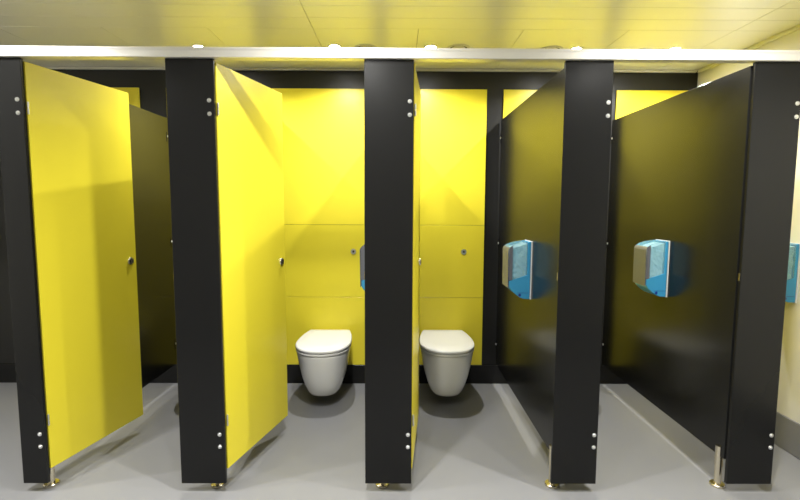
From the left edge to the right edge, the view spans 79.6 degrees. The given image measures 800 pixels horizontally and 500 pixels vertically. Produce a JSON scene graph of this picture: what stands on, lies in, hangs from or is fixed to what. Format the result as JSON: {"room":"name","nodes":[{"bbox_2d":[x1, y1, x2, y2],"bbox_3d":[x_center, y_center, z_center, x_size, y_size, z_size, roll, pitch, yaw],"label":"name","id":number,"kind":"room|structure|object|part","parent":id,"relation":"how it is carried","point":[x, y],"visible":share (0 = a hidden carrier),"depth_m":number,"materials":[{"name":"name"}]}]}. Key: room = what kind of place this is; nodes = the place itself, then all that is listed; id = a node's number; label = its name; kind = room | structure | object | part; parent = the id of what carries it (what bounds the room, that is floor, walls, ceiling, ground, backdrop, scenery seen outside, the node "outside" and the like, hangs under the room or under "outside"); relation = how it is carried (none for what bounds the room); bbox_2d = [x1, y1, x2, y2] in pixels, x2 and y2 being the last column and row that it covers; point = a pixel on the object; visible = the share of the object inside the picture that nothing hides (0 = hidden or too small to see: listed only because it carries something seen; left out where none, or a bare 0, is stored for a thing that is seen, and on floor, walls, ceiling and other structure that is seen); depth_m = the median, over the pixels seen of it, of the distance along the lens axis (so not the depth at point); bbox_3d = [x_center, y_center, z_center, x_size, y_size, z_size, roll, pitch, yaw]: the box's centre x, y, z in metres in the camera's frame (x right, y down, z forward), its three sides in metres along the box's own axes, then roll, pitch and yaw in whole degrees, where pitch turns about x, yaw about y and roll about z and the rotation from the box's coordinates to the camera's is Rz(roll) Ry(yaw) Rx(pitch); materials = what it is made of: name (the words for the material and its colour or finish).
{"room":"public restroom","nodes":[
{"label":"public restroom","id":0,"kind":"room"},
{"bbox_2d":[0,69,697,364],"bbox_3d":[-0.607,-0.197,3.514,5.600,2.366,0.100,0,5,0],"label":"wall","id":1,"kind":"structure","parent":0,"point":[151,84],"depth_m":3.38,"materials":[{"name":"black laminate"}]},
{"bbox_2d":[110,87,139,107],"bbox_3d":[-2.252,-0.664,3.405,0.844,0.952,0.013,0,5,0],"label":"panel","id":2,"kind":"object","parent":1,"relation":"attached to","point":[133,93],"visible":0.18,"depth_m":3.36,"materials":[{"name":"yellow laminate"}]},
{"bbox_2d":[129,104,176,387],"bbox_3d":[-1.637,0.016,2.785,0.026,1.763,1.334,0,5,0],"label":"partition panel","id":3,"kind":"object","parent":1,"relation":"attached to","point":[148,130],"visible":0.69,"depth_m":3.18,"materials":[{"name":"black laminate"}]},
{"bbox_2d":[0,363,626,383],"bbox_3d":[-0.617,0.916,3.556,5.388,0.141,0.020,0,5,0],"label":"baseboard","id":4,"kind":"structure","parent":1,"relation":"attached to","point":[484,373],"depth_m":3.55,"materials":[{"name":"black laminate"}]},
{"bbox_2d":[272,88,364,224],"bbox_3d":[-0.548,-0.657,3.414,0.703,0.952,0.013,0,5,0],"label":"panel","id":5,"kind":"object","parent":1,"relation":"attached to","point":[323,129],"visible":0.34,"depth_m":3.41,"materials":[{"name":"yellow laminate"}]},
{"bbox_2d":[284,225,364,296],"bbox_3d":[-0.551,0.080,3.480,0.703,0.525,0.018,0,5,0],"label":"panel","id":6,"kind":"object","parent":1,"relation":"attached to","point":[320,260],"visible":0.75,"depth_m":3.48,"materials":[{"name":"yellow laminate"}]},
{"bbox_2d":[286,297,364,364],"bbox_3d":[-0.553,0.595,3.529,0.703,0.504,0.013,0,5,0],"label":"panel","id":7,"kind":"object","parent":1,"relation":"attached to","point":[303,314],"visible":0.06,"depth_m":3.52,"materials":[{"name":"yellow laminate"}]},
{"bbox_2d":[295,330,351,395],"bbox_3d":[-0.506,0.766,3.251,0.362,0.344,0.560,0,5,0],"label":"toilet","id":8,"kind":"object","parent":7,"relation":"attached to","point":[323,355],"visible":1,"depth_m":3.05,"materials":[{"name":"white ceramic"}]},
{"bbox_3d":[-0.505,0.608,3.216,0.362,0.024,0.520,0,5,0],"label":"lid","id":9,"kind":"part","parent":8,"relation":"part of","materials":[{"name":"white plastic"}]},
{"bbox_3d":[-0.506,0.788,3.258,0.345,0.300,0.550,0,5,0],"label":"bowl","id":10,"kind":"part","parent":8,"relation":"part of","materials":[{"name":"white ceramic"}]},
{"bbox_3d":[-0.505,0.631,3.218,0.357,0.014,0.514,0,5,0],"label":"seat","id":11,"kind":"part","parent":8,"relation":"part of","materials":[{"name":"white plastic"}]},
{"bbox_2d":[45,67,696,72],"bbox_3d":[-0.612,-1.261,3.354,5.380,0.014,0.022,0,5,0],"label":"trim","id":12,"kind":"structure","parent":1,"relation":"attached to","point":[69,68],"depth_m":3.35,"materials":[{"name":"beige metal"}]},
{"bbox_2d":[419,297,482,364],"bbox_3d":[0.259,0.598,3.534,0.691,0.504,0.013,0,5,0],"label":"panel","id":13,"kind":"object","parent":1,"relation":"attached to","point":[465,314],"visible":0.48,"depth_m":3.52,"materials":[{"name":"yellow laminate"}]},
{"bbox_2d":[419,330,474,395],"bbox_3d":[0.309,0.769,3.255,0.362,0.344,0.560,0,5,0],"label":"toilet","id":14,"kind":"object","parent":13,"relation":"attached to","point":[447,355],"visible":1,"depth_m":3.05,"materials":[{"name":"white ceramic"}]},
{"bbox_3d":[0.310,0.633,3.222,0.357,0.014,0.514,0,5,0],"label":"seat","id":15,"kind":"part","parent":14,"relation":"part of","materials":[{"name":"white plastic"}]},
{"bbox_3d":[0.310,0.611,3.221,0.362,0.024,0.520,0,5,0],"label":"lid","id":16,"kind":"part","parent":14,"relation":"part of","materials":[{"name":"white plastic"}]},
{"bbox_3d":[0.309,0.791,3.262,0.345,0.300,0.550,0,5,0],"label":"bowl","id":17,"kind":"part","parent":14,"relation":"part of","materials":[{"name":"white ceramic"}]},
{"bbox_2d":[419,225,483,296],"bbox_3d":[0.261,0.083,3.484,0.691,0.525,0.018,0,5,0],"label":"panel","id":18,"kind":"object","parent":1,"relation":"attached to","point":[452,256],"visible":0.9,"depth_m":3.48,"materials":[{"name":"yellow laminate"}]},
{"bbox_2d":[420,89,486,224],"bbox_3d":[0.264,-0.655,3.418,0.691,0.952,0.013,0,5,0],"label":"panel","id":19,"kind":"object","parent":1,"relation":"attached to","point":[453,121],"visible":0.58,"depth_m":3.41,"materials":[{"name":"yellow laminate"}]},
{"bbox_2d":[503,90,536,117],"bbox_3d":[1.072,-0.652,3.423,0.688,0.952,0.013,0,5,0],"label":"panel","id":20,"kind":"object","parent":1,"relation":"attached to","point":[512,99],"visible":0.18,"depth_m":3.38,"materials":[{"name":"yellow laminate"}]},
{"bbox_2d":[496,69,563,448],"bbox_3d":[0.718,0.024,2.798,0.026,1.763,1.334,0,5,0],"label":"partition panel","id":21,"kind":"object","parent":1,"relation":"attached to","point":[531,134],"visible":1,"depth_m":2.58,"materials":[{"name":"black laminate"}]},
{"bbox_2d":[502,240,532,298],"bbox_3d":[0.647,0.105,2.666,0.130,0.316,0.143,0,5,0],"label":"dispenser","id":22,"kind":"object","parent":21,"relation":"attached to","point":[517,258],"visible":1,"depth_m":2.60,"materials":[{"name":"plastic"}]},
{"bbox_3d":[0.710,0.105,2.667,0.005,0.317,0.143,0,5,0],"label":"plate","id":23,"kind":"part","parent":22,"relation":"part of","materials":[{"name":"plastic"}]},
{"bbox_2d":[615,90,685,118],"bbox_3d":[1.810,-0.649,3.426,0.572,0.952,0.013,0,5,0],"label":"panel","id":24,"kind":"object","parent":1,"relation":"attached to","point":[627,101],"visible":0.24,"depth_m":3.38,"materials":[{"name":"yellow laminate"}]},
{"bbox_2d":[602,66,752,458],"bbox_3d":[1.503,0.027,2.802,0.026,1.763,1.334,0,5,0],"label":"partition panel","id":25,"kind":"object","parent":1,"relation":"attached to","point":[678,163],"visible":1,"depth_m":2.54,"materials":[{"name":"black laminate"}]},
{"bbox_2d":[633,239,669,296],"bbox_3d":[1.431,0.101,2.745,0.130,0.316,0.143,0,5,0],"label":"dispenser","id":26,"kind":"object","parent":25,"relation":"attached to","point":[651,260],"visible":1,"depth_m":2.69,"materials":[{"name":"plastic"}]},
{"bbox_3d":[1.494,0.101,2.745,0.005,0.317,0.143,0,5,0],"label":"plate","id":27,"kind":"part","parent":26,"relation":"part of","materials":[{"name":"plastic"}]},
{"bbox_2d":[0,383,799,499],"bbox_3d":[-0.600,1.230,1.247,5.600,0.060,4.877,0,5,0],"label":"floor","id":28,"kind":"structure","parent":0,"point":[479,442],"depth_m":2.49,"materials":[{"name":"grey plastic"}]},
{"bbox_2d":[0,57,50,482],"bbox_3d":[-1.660,0.127,2.112,0.113,1.883,0.022,0,5,0],"label":"pilaster","id":29,"kind":"object","parent":28,"relation":"on","point":[14,148],"visible":1,"depth_m":2.10,"materials":[{"name":"black laminate"}]},
{"bbox_2d":[23,61,142,467],"bbox_3d":[-1.551,0.074,2.408,0.044,1.812,0.590,1,5,12],"label":"door","id":30,"kind":"structure","parent":29,"relation":"attached to","point":[79,142],"depth_m":2.35,"materials":[{"name":"yellow laminate"}]},
{"bbox_2d":[43,466,59,488],"bbox_3d":[-1.637,1.005,2.249,0.066,0.196,0.066,0,5,0],"label":"pedestal foot","id":31,"kind":"object","parent":28,"relation":"on","point":[54,481],"visible":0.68,"depth_m":2.24,"materials":[{"name":"silver metal"}]},
{"bbox_2d":[165,58,226,482],"bbox_3d":[-0.894,0.130,2.117,0.205,1.883,0.022,0,5,0],"label":"pilaster","id":32,"kind":"object","parent":28,"relation":"on","point":[190,83],"visible":1,"depth_m":2.10,"materials":[{"name":"black laminate"}]},
{"bbox_2d":[215,62,287,467],"bbox_3d":[-0.727,0.078,2.410,0.044,1.812,0.590,2,5,14],"label":"door","id":33,"kind":"structure","parent":32,"relation":"attached to","point":[249,121],"depth_m":2.35,"materials":[{"name":"yellow laminate"}]},
{"bbox_2d":[211,483,225,488],"bbox_3d":[-0.854,1.008,2.253,0.066,0.196,0.066,0,5,0],"label":"pedestal foot","id":34,"kind":"object","parent":28,"relation":"on","point":[213,485],"visible":0.33,"depth_m":2.24,"materials":[{"name":"silver metal"}]},
{"bbox_2d":[375,484,388,488],"bbox_3d":[-0.082,1.010,2.257,0.066,0.196,0.066,0,5,0],"label":"pedestal foot","id":35,"kind":"object","parent":28,"relation":"on","point":[380,486],"visible":0.27,"depth_m":2.24,"materials":[{"name":"silver metal"}]},
{"bbox_3d":[-0.082,0.021,2.793,0.026,1.763,1.334,0,5,0],"label":"partition panel","id":36,"kind":"object","parent":35,"relation":"on","visible":0},
{"bbox_2d":[360,244,364,290],"bbox_3d":[-0.153,0.102,2.662,0.130,0.316,0.143,0,5,0],"label":"dispenser","id":37,"kind":"object","parent":36,"relation":"attached to","point":[362,249],"visible":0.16,"depth_m":2.60,"materials":[{"name":"plastic"}]},
{"bbox_2d":[364,60,413,483],"bbox_3d":[-0.051,0.133,2.121,0.213,1.883,0.022,0,5,0],"label":"pilaster","id":38,"kind":"object","parent":28,"relation":"on","point":[388,84],"visible":1,"depth_m":2.11,"materials":[{"name":"black laminate"}]},
{"bbox_2d":[411,64,420,468],"bbox_3d":[0.074,0.080,2.421,0.044,1.812,0.590,1,5,5],"label":"door","id":39,"kind":"structure","parent":38,"relation":"attached to","point":[417,94],"depth_m":2.33,"materials":[{"name":"yellow laminate"}]},
{"bbox_2d":[544,444,558,488],"bbox_3d":[0.718,1.013,2.261,0.066,0.196,0.066,0,5,0],"label":"pedestal foot","id":40,"kind":"object","parent":28,"relation":"on","point":[547,483],"visible":0.52,"depth_m":2.25,"materials":[{"name":"silver metal"}]},
{"bbox_2d":[550,61,613,483],"bbox_3d":[0.799,0.136,2.126,0.207,1.883,0.022,0,5,0],"label":"pilaster","id":41,"kind":"object","parent":28,"relation":"on","point":[588,85],"visible":1,"depth_m":2.11,"materials":[{"name":"black laminate"}]},
{"bbox_2d":[709,444,725,488],"bbox_3d":[1.502,1.016,2.265,0.066,0.196,0.066,0,5,0],"label":"pedestal foot","id":42,"kind":"object","parent":28,"relation":"on","point":[716,482],"visible":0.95,"depth_m":2.25,"materials":[{"name":"silver metal"}]},
{"bbox_2d":[724,62,799,483],"bbox_3d":[1.607,0.139,2.130,0.208,1.883,0.022,0,5,0],"label":"pilaster","id":43,"kind":"object","parent":28,"relation":"on","point":[774,116],"visible":1,"depth_m":2.12,"materials":[{"name":"black laminate"}]},
{"bbox_2d":[0,0,799,70],"bbox_3d":[-0.590,-1.106,1.032,5.600,0.100,4.877,0,5,0],"label":"ceiling","id":44,"kind":"structure","parent":0,"point":[513,24],"depth_m":2.54,"materials":[{"name":"metal"}]},
{"bbox_2d":[327,44,341,46],"bbox_3d":[-0.395,-1.225,2.896,0.086,0.004,0.086,0,5,0],"label":"recessed light","id":45,"kind":"object","parent":44,"relation":"in","point":[330,45],"visible":0.56,"depth_m":2.87,"materials":[{"name":"white glass"}]},
{"bbox_2d":[354,44,377,47],"bbox_3d":[-0.208,-1.224,2.917,0.144,0.008,0.144,0,5,0],"label":"recessed light","id":46,"kind":"object","parent":44,"relation":"attached to","point":[358,45],"visible":0.39,"depth_m":2.88,"materials":[{"name":"white"}]},
{"bbox_2d":[424,45,437,47],"bbox_3d":[0.185,-1.223,2.899,0.086,0.004,0.086,0,5,0],"label":"recessed light","id":47,"kind":"object","parent":44,"relation":"in","point":[426,46],"visible":0.65,"depth_m":2.88,"materials":[{"name":"white glass"}]},
{"bbox_2d":[447,44,469,47],"bbox_3d":[0.354,-1.221,2.910,0.144,0.008,0.144,0,5,0],"label":"valve","id":48,"kind":"object","parent":44,"relation":"attached to","point":[453,45],"visible":0.41,"depth_m":2.87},
{"bbox_2d":[540,46,562,48],"bbox_3d":[0.922,-1.221,2.933,0.144,0.008,0.144,0,5,0],"label":"valve","id":49,"kind":"object","parent":44,"relation":"attached to","point":[546,47],"visible":0.31,"depth_m":2.89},
{"bbox_2d":[697,29,799,423],"bbox_3d":[2.155,0.032,1.150,0.100,2.366,4.677,0,5,0],"label":"wall","id":50,"kind":"structure","parent":0,"point":[788,403],"depth_m":2.57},
{"bbox_2d":[0,46,799,62],"bbox_3d":[-0.422,-0.828,2.030,5.049,0.044,0.048,0,5,0],"label":"rail","id":51,"kind":"object","parent":50,"relation":"attached to","point":[24,52],"visible":1,"depth_m":2.01,"materials":[{"name":"silver metal"}]},
{"bbox_2d":[697,24,799,72],"bbox_3d":[2.101,-1.034,1.041,0.018,0.020,4.656,0,5,0],"label":"trim","id":52,"kind":"structure","parent":50,"relation":"attached to","point":[797,27],"depth_m":2.73,"materials":[{"name":"beige metal"}]},
{"bbox_2d":[774,412,799,458],"bbox_3d":[2.096,1.119,1.239,0.010,0.185,4.656,0,5,0],"label":"baseboard","id":53,"kind":"structure","parent":50,"relation":"attached to","point":[787,430],"depth_m":2.58,"materials":[{"name":"grey plastic"}]},
{"bbox_2d":[785,243,799,302],"bbox_3d":[2.032,0.117,2.594,0.130,0.316,0.143,0,5,0],"label":"dispenser","id":54,"kind":"object","parent":50,"relation":"attached to","point":[794,250],"visible":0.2,"depth_m":2.53,"materials":[{"name":"plastic"}]},
{"bbox_3d":[2.095,0.117,2.594,0.005,0.317,0.143,0,5,0],"label":"plate","id":55,"kind":"part","parent":54,"relation":"part of","materials":[{"name":"plastic"}]}
]}

